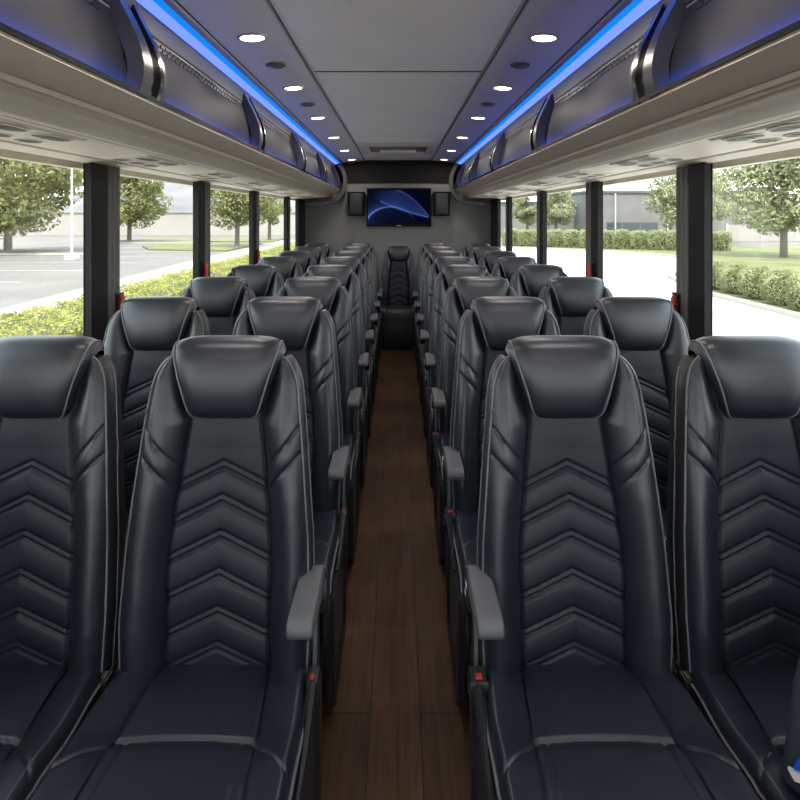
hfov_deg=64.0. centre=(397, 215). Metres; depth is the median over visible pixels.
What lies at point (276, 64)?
ceiling speaker
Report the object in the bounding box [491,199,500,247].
trim
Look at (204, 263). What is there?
handle
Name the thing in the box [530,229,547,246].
shrub
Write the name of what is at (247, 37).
recessed light
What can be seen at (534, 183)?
air vent
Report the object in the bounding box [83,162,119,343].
window pillar
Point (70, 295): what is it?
sidewalk
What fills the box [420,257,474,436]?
seat
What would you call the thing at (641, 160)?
air vent
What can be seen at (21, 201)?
tree
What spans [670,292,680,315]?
handle
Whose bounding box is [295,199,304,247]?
trim
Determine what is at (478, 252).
seat
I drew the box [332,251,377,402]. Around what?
seat
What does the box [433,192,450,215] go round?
speaker
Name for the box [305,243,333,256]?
seat
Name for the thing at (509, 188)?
air vent
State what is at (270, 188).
air vent
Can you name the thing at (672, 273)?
kerb
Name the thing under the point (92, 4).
grille
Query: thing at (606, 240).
shrub
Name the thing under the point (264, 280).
seat
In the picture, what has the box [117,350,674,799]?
floor
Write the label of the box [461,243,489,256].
seat
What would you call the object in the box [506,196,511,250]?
trim
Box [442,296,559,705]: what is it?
seat
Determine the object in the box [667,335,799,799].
seat
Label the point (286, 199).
trim
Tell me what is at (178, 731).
seat cushion
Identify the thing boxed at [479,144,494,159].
grille
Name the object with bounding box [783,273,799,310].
shrub
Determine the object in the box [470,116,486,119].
recessed light
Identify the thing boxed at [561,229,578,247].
shrub
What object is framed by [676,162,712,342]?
window pillar
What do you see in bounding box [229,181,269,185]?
air vent
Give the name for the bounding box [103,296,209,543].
seat
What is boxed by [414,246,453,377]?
seat
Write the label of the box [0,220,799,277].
ground
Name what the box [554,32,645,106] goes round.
grille
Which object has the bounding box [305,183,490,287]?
wall
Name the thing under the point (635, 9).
led strip
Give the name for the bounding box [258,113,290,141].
grille
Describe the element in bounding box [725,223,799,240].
fence
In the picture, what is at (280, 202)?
tree
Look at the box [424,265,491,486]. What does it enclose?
seat
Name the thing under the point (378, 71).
ceiling
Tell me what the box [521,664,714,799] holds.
seat cushion
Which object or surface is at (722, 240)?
shrub
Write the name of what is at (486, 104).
ceiling speaker
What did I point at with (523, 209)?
tree
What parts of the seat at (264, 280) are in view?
backrest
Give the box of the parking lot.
[0,237,294,308]
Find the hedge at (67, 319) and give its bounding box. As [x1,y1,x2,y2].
[0,242,294,337]
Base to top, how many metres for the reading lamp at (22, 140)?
0.003 m
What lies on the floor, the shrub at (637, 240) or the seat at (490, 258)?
the seat at (490, 258)
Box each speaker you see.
[266,61,285,68]
[301,102,314,106]
[347,192,364,215]
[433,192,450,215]
[481,102,494,106]
[510,61,529,68]
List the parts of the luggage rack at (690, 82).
door frame, bin door, frame, door frame, bin door, door frame, bin door, door frame, bin door, door frame, bin door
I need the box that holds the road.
[501,248,799,339]
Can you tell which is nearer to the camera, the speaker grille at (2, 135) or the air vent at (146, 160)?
the speaker grille at (2, 135)
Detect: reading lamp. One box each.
[11,138,43,143]
[111,158,131,160]
[141,164,158,166]
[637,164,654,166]
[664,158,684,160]
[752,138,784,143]
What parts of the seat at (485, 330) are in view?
armrest, panel, chevron panel, backrest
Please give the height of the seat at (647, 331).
1.282 m
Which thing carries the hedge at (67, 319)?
on the planting bed
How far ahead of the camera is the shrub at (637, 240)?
53.48 m
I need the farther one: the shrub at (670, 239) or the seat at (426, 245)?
the shrub at (670, 239)
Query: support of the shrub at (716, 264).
on the lawn at (761, 256)
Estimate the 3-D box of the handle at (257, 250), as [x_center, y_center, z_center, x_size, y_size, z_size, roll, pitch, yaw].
[-1.226,0.361,5.600,0.040,0.148,0.028,0,0,0]
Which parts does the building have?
pane, pane, pane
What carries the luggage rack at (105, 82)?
attached to the wall
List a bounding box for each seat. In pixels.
[0,335,125,799]
[29,335,326,799]
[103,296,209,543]
[181,277,255,334]
[226,265,283,297]
[232,296,350,705]
[256,257,302,283]
[276,277,362,564]
[278,251,316,274]
[293,246,325,264]
[302,265,369,494]
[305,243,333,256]
[320,257,374,436]
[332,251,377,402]
[341,246,380,377]
[347,243,381,358]
[380,246,415,349]
[412,243,447,358]
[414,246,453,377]
[417,251,461,402]
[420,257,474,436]
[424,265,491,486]
[431,277,516,564]
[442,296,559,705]
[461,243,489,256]
[464,335,759,799]
[469,246,501,264]
[478,251,516,273]
[491,257,537,284]
[510,265,567,297]
[538,277,612,334]
[583,296,689,552]
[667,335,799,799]
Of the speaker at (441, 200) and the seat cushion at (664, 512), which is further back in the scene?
the speaker at (441, 200)
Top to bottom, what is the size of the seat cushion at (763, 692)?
0.126 m
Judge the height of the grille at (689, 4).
0.049 m
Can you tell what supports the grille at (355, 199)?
attached to the speaker at (356, 200)
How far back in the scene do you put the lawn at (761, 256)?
44.25 m
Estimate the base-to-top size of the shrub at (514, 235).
1.828 m
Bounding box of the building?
[501,191,756,237]
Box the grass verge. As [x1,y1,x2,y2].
[142,243,261,251]
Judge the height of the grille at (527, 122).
0.049 m
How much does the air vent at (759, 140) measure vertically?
0.003 m
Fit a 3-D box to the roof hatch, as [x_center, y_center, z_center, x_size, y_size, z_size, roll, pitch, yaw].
[0.000,-0.728,6.990,0.800,0.035,0.980,0,0,0]
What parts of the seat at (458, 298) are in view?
armrest, panel, backrest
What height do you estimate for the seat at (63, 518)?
1.282 m
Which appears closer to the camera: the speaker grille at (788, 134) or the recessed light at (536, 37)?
the speaker grille at (788, 134)
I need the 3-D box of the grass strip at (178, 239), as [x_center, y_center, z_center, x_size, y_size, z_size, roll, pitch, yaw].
[-22.900,2.850,75.000,18.200,0.140,10.000,0,0,0]
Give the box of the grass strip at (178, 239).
[137,238,283,242]
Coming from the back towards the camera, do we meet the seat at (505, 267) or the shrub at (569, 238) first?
the shrub at (569, 238)
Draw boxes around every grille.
[0,133,13,137]
[85,0,110,9]
[150,32,241,106]
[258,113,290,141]
[301,144,316,159]
[349,193,361,213]
[436,193,447,213]
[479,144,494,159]
[505,113,537,141]
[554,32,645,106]
[685,0,710,9]
[782,132,799,137]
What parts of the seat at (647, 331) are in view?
backrest, chevron panel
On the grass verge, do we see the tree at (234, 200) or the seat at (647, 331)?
the tree at (234, 200)
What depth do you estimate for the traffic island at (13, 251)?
47.85 m
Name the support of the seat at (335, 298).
on the floor
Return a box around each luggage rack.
[0,0,346,205]
[449,0,799,205]
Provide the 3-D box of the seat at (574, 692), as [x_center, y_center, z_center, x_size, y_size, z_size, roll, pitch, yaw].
[0.423,0.959,1.435,0.513,1.282,0.692,0,0,0]
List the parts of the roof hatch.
hatch panel, handle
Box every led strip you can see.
[136,0,339,163]
[456,0,659,163]
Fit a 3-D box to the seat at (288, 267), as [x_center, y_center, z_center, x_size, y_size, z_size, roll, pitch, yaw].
[-0.939,0.959,4.755,0.493,1.282,0.692,0,0,0]
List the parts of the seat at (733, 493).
backrest, chevron panel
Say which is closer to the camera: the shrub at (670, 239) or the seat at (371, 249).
the seat at (371, 249)
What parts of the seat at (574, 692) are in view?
panel, armrest, backrest, chevron panel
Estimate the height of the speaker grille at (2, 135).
0.003 m
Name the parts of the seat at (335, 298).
backrest, panel, armrest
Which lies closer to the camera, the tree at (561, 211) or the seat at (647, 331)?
the seat at (647, 331)
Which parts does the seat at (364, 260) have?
backrest, armrest, panel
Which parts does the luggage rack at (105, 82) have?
bin door, door frame, bin door, door frame, bin door, door frame, bin door, door frame, frame, bin door, door frame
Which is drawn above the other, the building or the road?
the building
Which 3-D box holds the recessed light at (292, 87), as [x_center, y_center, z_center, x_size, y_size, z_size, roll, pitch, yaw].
[-0.592,-0.724,3.620,0.127,0.019,0.127,0,0,6]
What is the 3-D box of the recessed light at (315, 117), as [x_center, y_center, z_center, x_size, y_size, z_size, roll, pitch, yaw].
[-0.592,-0.724,4.720,0.127,0.019,0.127,0,0,6]
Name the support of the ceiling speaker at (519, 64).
attached to the ceiling
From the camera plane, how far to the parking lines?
34.01 m
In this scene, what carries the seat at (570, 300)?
on the floor
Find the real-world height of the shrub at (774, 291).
1.215 m
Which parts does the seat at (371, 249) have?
backrest, panel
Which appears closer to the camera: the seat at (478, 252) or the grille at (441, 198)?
the seat at (478, 252)
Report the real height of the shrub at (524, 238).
1.726 m
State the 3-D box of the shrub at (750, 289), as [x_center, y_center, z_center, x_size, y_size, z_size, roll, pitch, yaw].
[12.251,2.249,21.760,1.392,1.184,1.356,0,0,0]
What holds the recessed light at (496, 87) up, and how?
in the ceiling
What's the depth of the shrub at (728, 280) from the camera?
22.95 m
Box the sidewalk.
[0,240,294,321]
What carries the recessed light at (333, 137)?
in the ceiling
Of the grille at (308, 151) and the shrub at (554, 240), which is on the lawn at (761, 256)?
the shrub at (554, 240)
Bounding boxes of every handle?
[115,292,124,312]
[202,261,207,276]
[255,249,259,263]
[588,261,593,276]
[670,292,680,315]
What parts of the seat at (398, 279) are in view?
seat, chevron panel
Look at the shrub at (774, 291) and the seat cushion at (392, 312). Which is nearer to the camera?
the seat cushion at (392, 312)
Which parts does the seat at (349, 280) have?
backrest, panel, armrest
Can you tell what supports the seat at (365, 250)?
on the floor
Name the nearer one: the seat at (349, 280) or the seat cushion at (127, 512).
the seat cushion at (127, 512)
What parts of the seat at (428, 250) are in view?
panel, armrest, backrest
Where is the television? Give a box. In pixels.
[367,188,430,226]
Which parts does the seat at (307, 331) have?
backrest, chevron panel, panel, armrest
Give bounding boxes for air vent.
[0,118,88,143]
[99,154,186,166]
[183,171,238,178]
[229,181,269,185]
[259,187,290,190]
[280,191,304,193]
[491,191,515,193]
[505,187,536,190]
[526,181,566,185]
[557,171,612,178]
[609,154,696,166]
[707,117,799,143]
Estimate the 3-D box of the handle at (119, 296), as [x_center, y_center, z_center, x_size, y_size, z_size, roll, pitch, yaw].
[-1.226,0.411,2.830,0.040,0.148,0.028,0,0,0]
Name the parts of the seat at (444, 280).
panel, armrest, backrest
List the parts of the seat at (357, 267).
backrest, armrest, panel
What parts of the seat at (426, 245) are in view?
panel, backrest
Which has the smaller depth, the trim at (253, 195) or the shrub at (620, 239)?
the trim at (253, 195)
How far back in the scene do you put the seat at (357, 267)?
4.92 m
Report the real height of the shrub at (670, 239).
1.827 m
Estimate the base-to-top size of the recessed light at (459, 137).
0.019 m
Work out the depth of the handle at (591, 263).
4.06 m
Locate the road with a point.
(624, 274)
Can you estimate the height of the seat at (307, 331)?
1.282 m
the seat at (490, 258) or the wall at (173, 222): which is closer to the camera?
the seat at (490, 258)
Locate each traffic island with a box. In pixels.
[0,249,82,254]
[120,240,192,243]
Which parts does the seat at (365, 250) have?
backrest, armrest, panel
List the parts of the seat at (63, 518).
chevron panel, backrest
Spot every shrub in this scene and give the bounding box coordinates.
[501,227,518,245]
[515,229,533,245]
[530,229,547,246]
[547,229,562,246]
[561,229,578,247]
[577,229,585,247]
[603,229,612,248]
[609,229,629,248]
[626,230,647,249]
[645,229,666,249]
[663,229,675,249]
[713,230,733,250]
[713,260,731,289]
[715,263,747,293]
[736,265,774,299]
[758,267,798,304]
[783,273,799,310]
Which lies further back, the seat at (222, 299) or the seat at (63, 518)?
the seat at (222, 299)
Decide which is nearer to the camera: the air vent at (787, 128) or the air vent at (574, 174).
the air vent at (787, 128)
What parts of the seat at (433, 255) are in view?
panel, armrest, backrest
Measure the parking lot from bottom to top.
0.020 m
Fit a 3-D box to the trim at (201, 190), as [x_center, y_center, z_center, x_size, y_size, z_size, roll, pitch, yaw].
[-1.258,0.165,4.122,0.036,0.810,0.296,0,0,0]
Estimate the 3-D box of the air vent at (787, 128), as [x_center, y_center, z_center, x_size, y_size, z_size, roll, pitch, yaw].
[1.062,-0.232,1.765,0.187,0.016,0.480,0,0,0]
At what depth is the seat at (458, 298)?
3.24 m
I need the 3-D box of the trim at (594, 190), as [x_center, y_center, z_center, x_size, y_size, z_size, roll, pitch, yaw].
[1.258,0.165,4.122,0.036,0.810,0.296,0,0,0]
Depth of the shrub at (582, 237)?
56.04 m
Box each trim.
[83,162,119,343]
[193,181,209,278]
[249,191,258,264]
[284,196,289,250]
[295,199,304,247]
[332,160,463,182]
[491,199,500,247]
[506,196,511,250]
[537,191,546,264]
[586,181,602,278]
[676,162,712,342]
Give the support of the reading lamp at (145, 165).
on the luggage rack at (105, 82)
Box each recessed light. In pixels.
[237,33,267,42]
[282,85,304,90]
[309,116,325,119]
[327,136,340,138]
[455,136,468,138]
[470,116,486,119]
[491,85,513,90]
[528,33,558,42]
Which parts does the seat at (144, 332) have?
chevron panel, backrest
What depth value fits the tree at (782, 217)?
42.99 m
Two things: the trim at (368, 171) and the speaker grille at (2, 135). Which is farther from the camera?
the trim at (368, 171)
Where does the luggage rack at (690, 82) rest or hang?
attached to the wall
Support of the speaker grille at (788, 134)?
attached to the luggage rack at (690, 82)
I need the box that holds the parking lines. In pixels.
[0,240,82,270]
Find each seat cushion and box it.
[0,657,68,765]
[75,664,269,799]
[125,510,129,543]
[386,306,411,319]
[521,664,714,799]
[661,510,666,552]
[723,664,796,755]
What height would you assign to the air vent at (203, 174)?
0.016 m
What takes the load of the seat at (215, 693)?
on the floor
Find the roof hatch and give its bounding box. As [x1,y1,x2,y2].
[359,143,436,154]
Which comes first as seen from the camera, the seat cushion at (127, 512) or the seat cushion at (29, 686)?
the seat cushion at (29, 686)
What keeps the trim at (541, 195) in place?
attached to the wall
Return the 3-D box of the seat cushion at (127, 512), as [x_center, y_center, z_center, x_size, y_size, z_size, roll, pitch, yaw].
[-0.940,1.146,2.180,0.320,0.126,0.520,0,0,0]
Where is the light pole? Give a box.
[64,169,79,260]
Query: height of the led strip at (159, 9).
0.036 m
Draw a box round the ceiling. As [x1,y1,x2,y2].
[0,0,799,200]
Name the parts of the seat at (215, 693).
chevron panel, backrest, armrest, panel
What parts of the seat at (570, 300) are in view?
chevron panel, backrest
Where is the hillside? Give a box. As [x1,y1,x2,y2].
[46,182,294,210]
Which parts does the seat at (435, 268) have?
panel, armrest, backrest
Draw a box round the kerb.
[501,246,799,318]
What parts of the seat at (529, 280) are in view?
backrest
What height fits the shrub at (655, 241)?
1.819 m
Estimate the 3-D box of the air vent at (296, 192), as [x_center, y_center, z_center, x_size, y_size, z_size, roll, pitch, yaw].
[-1.062,-0.232,6.490,0.187,0.016,0.480,0,0,0]
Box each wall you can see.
[0,211,294,234]
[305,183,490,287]
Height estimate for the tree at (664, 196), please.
9.571 m
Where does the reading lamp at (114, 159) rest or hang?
on the luggage rack at (105, 82)
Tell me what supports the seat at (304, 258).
on the floor
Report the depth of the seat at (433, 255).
5.75 m
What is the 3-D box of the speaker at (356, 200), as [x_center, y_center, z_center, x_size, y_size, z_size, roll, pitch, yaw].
[-0.555,-0.160,8.521,0.230,0.320,0.159,0,0,0]
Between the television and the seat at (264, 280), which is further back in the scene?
the television
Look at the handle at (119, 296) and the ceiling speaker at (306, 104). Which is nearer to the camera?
the handle at (119, 296)
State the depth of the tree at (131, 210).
68.13 m
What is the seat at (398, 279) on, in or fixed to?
on the floor
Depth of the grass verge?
56.89 m
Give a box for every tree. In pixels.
[0,158,82,249]
[120,176,173,239]
[210,189,281,246]
[263,198,291,239]
[512,196,536,229]
[534,191,576,229]
[642,170,734,230]
[713,158,799,256]
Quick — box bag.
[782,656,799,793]
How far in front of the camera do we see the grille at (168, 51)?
2.66 m
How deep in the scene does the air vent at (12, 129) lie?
1.80 m
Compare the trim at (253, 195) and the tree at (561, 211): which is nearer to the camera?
the trim at (253, 195)
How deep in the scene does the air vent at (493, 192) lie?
6.34 m
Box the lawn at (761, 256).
[501,245,799,312]
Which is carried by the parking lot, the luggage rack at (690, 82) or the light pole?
the light pole
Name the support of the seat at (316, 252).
on the floor
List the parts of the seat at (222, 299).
chevron panel, backrest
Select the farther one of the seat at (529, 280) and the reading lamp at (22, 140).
the seat at (529, 280)

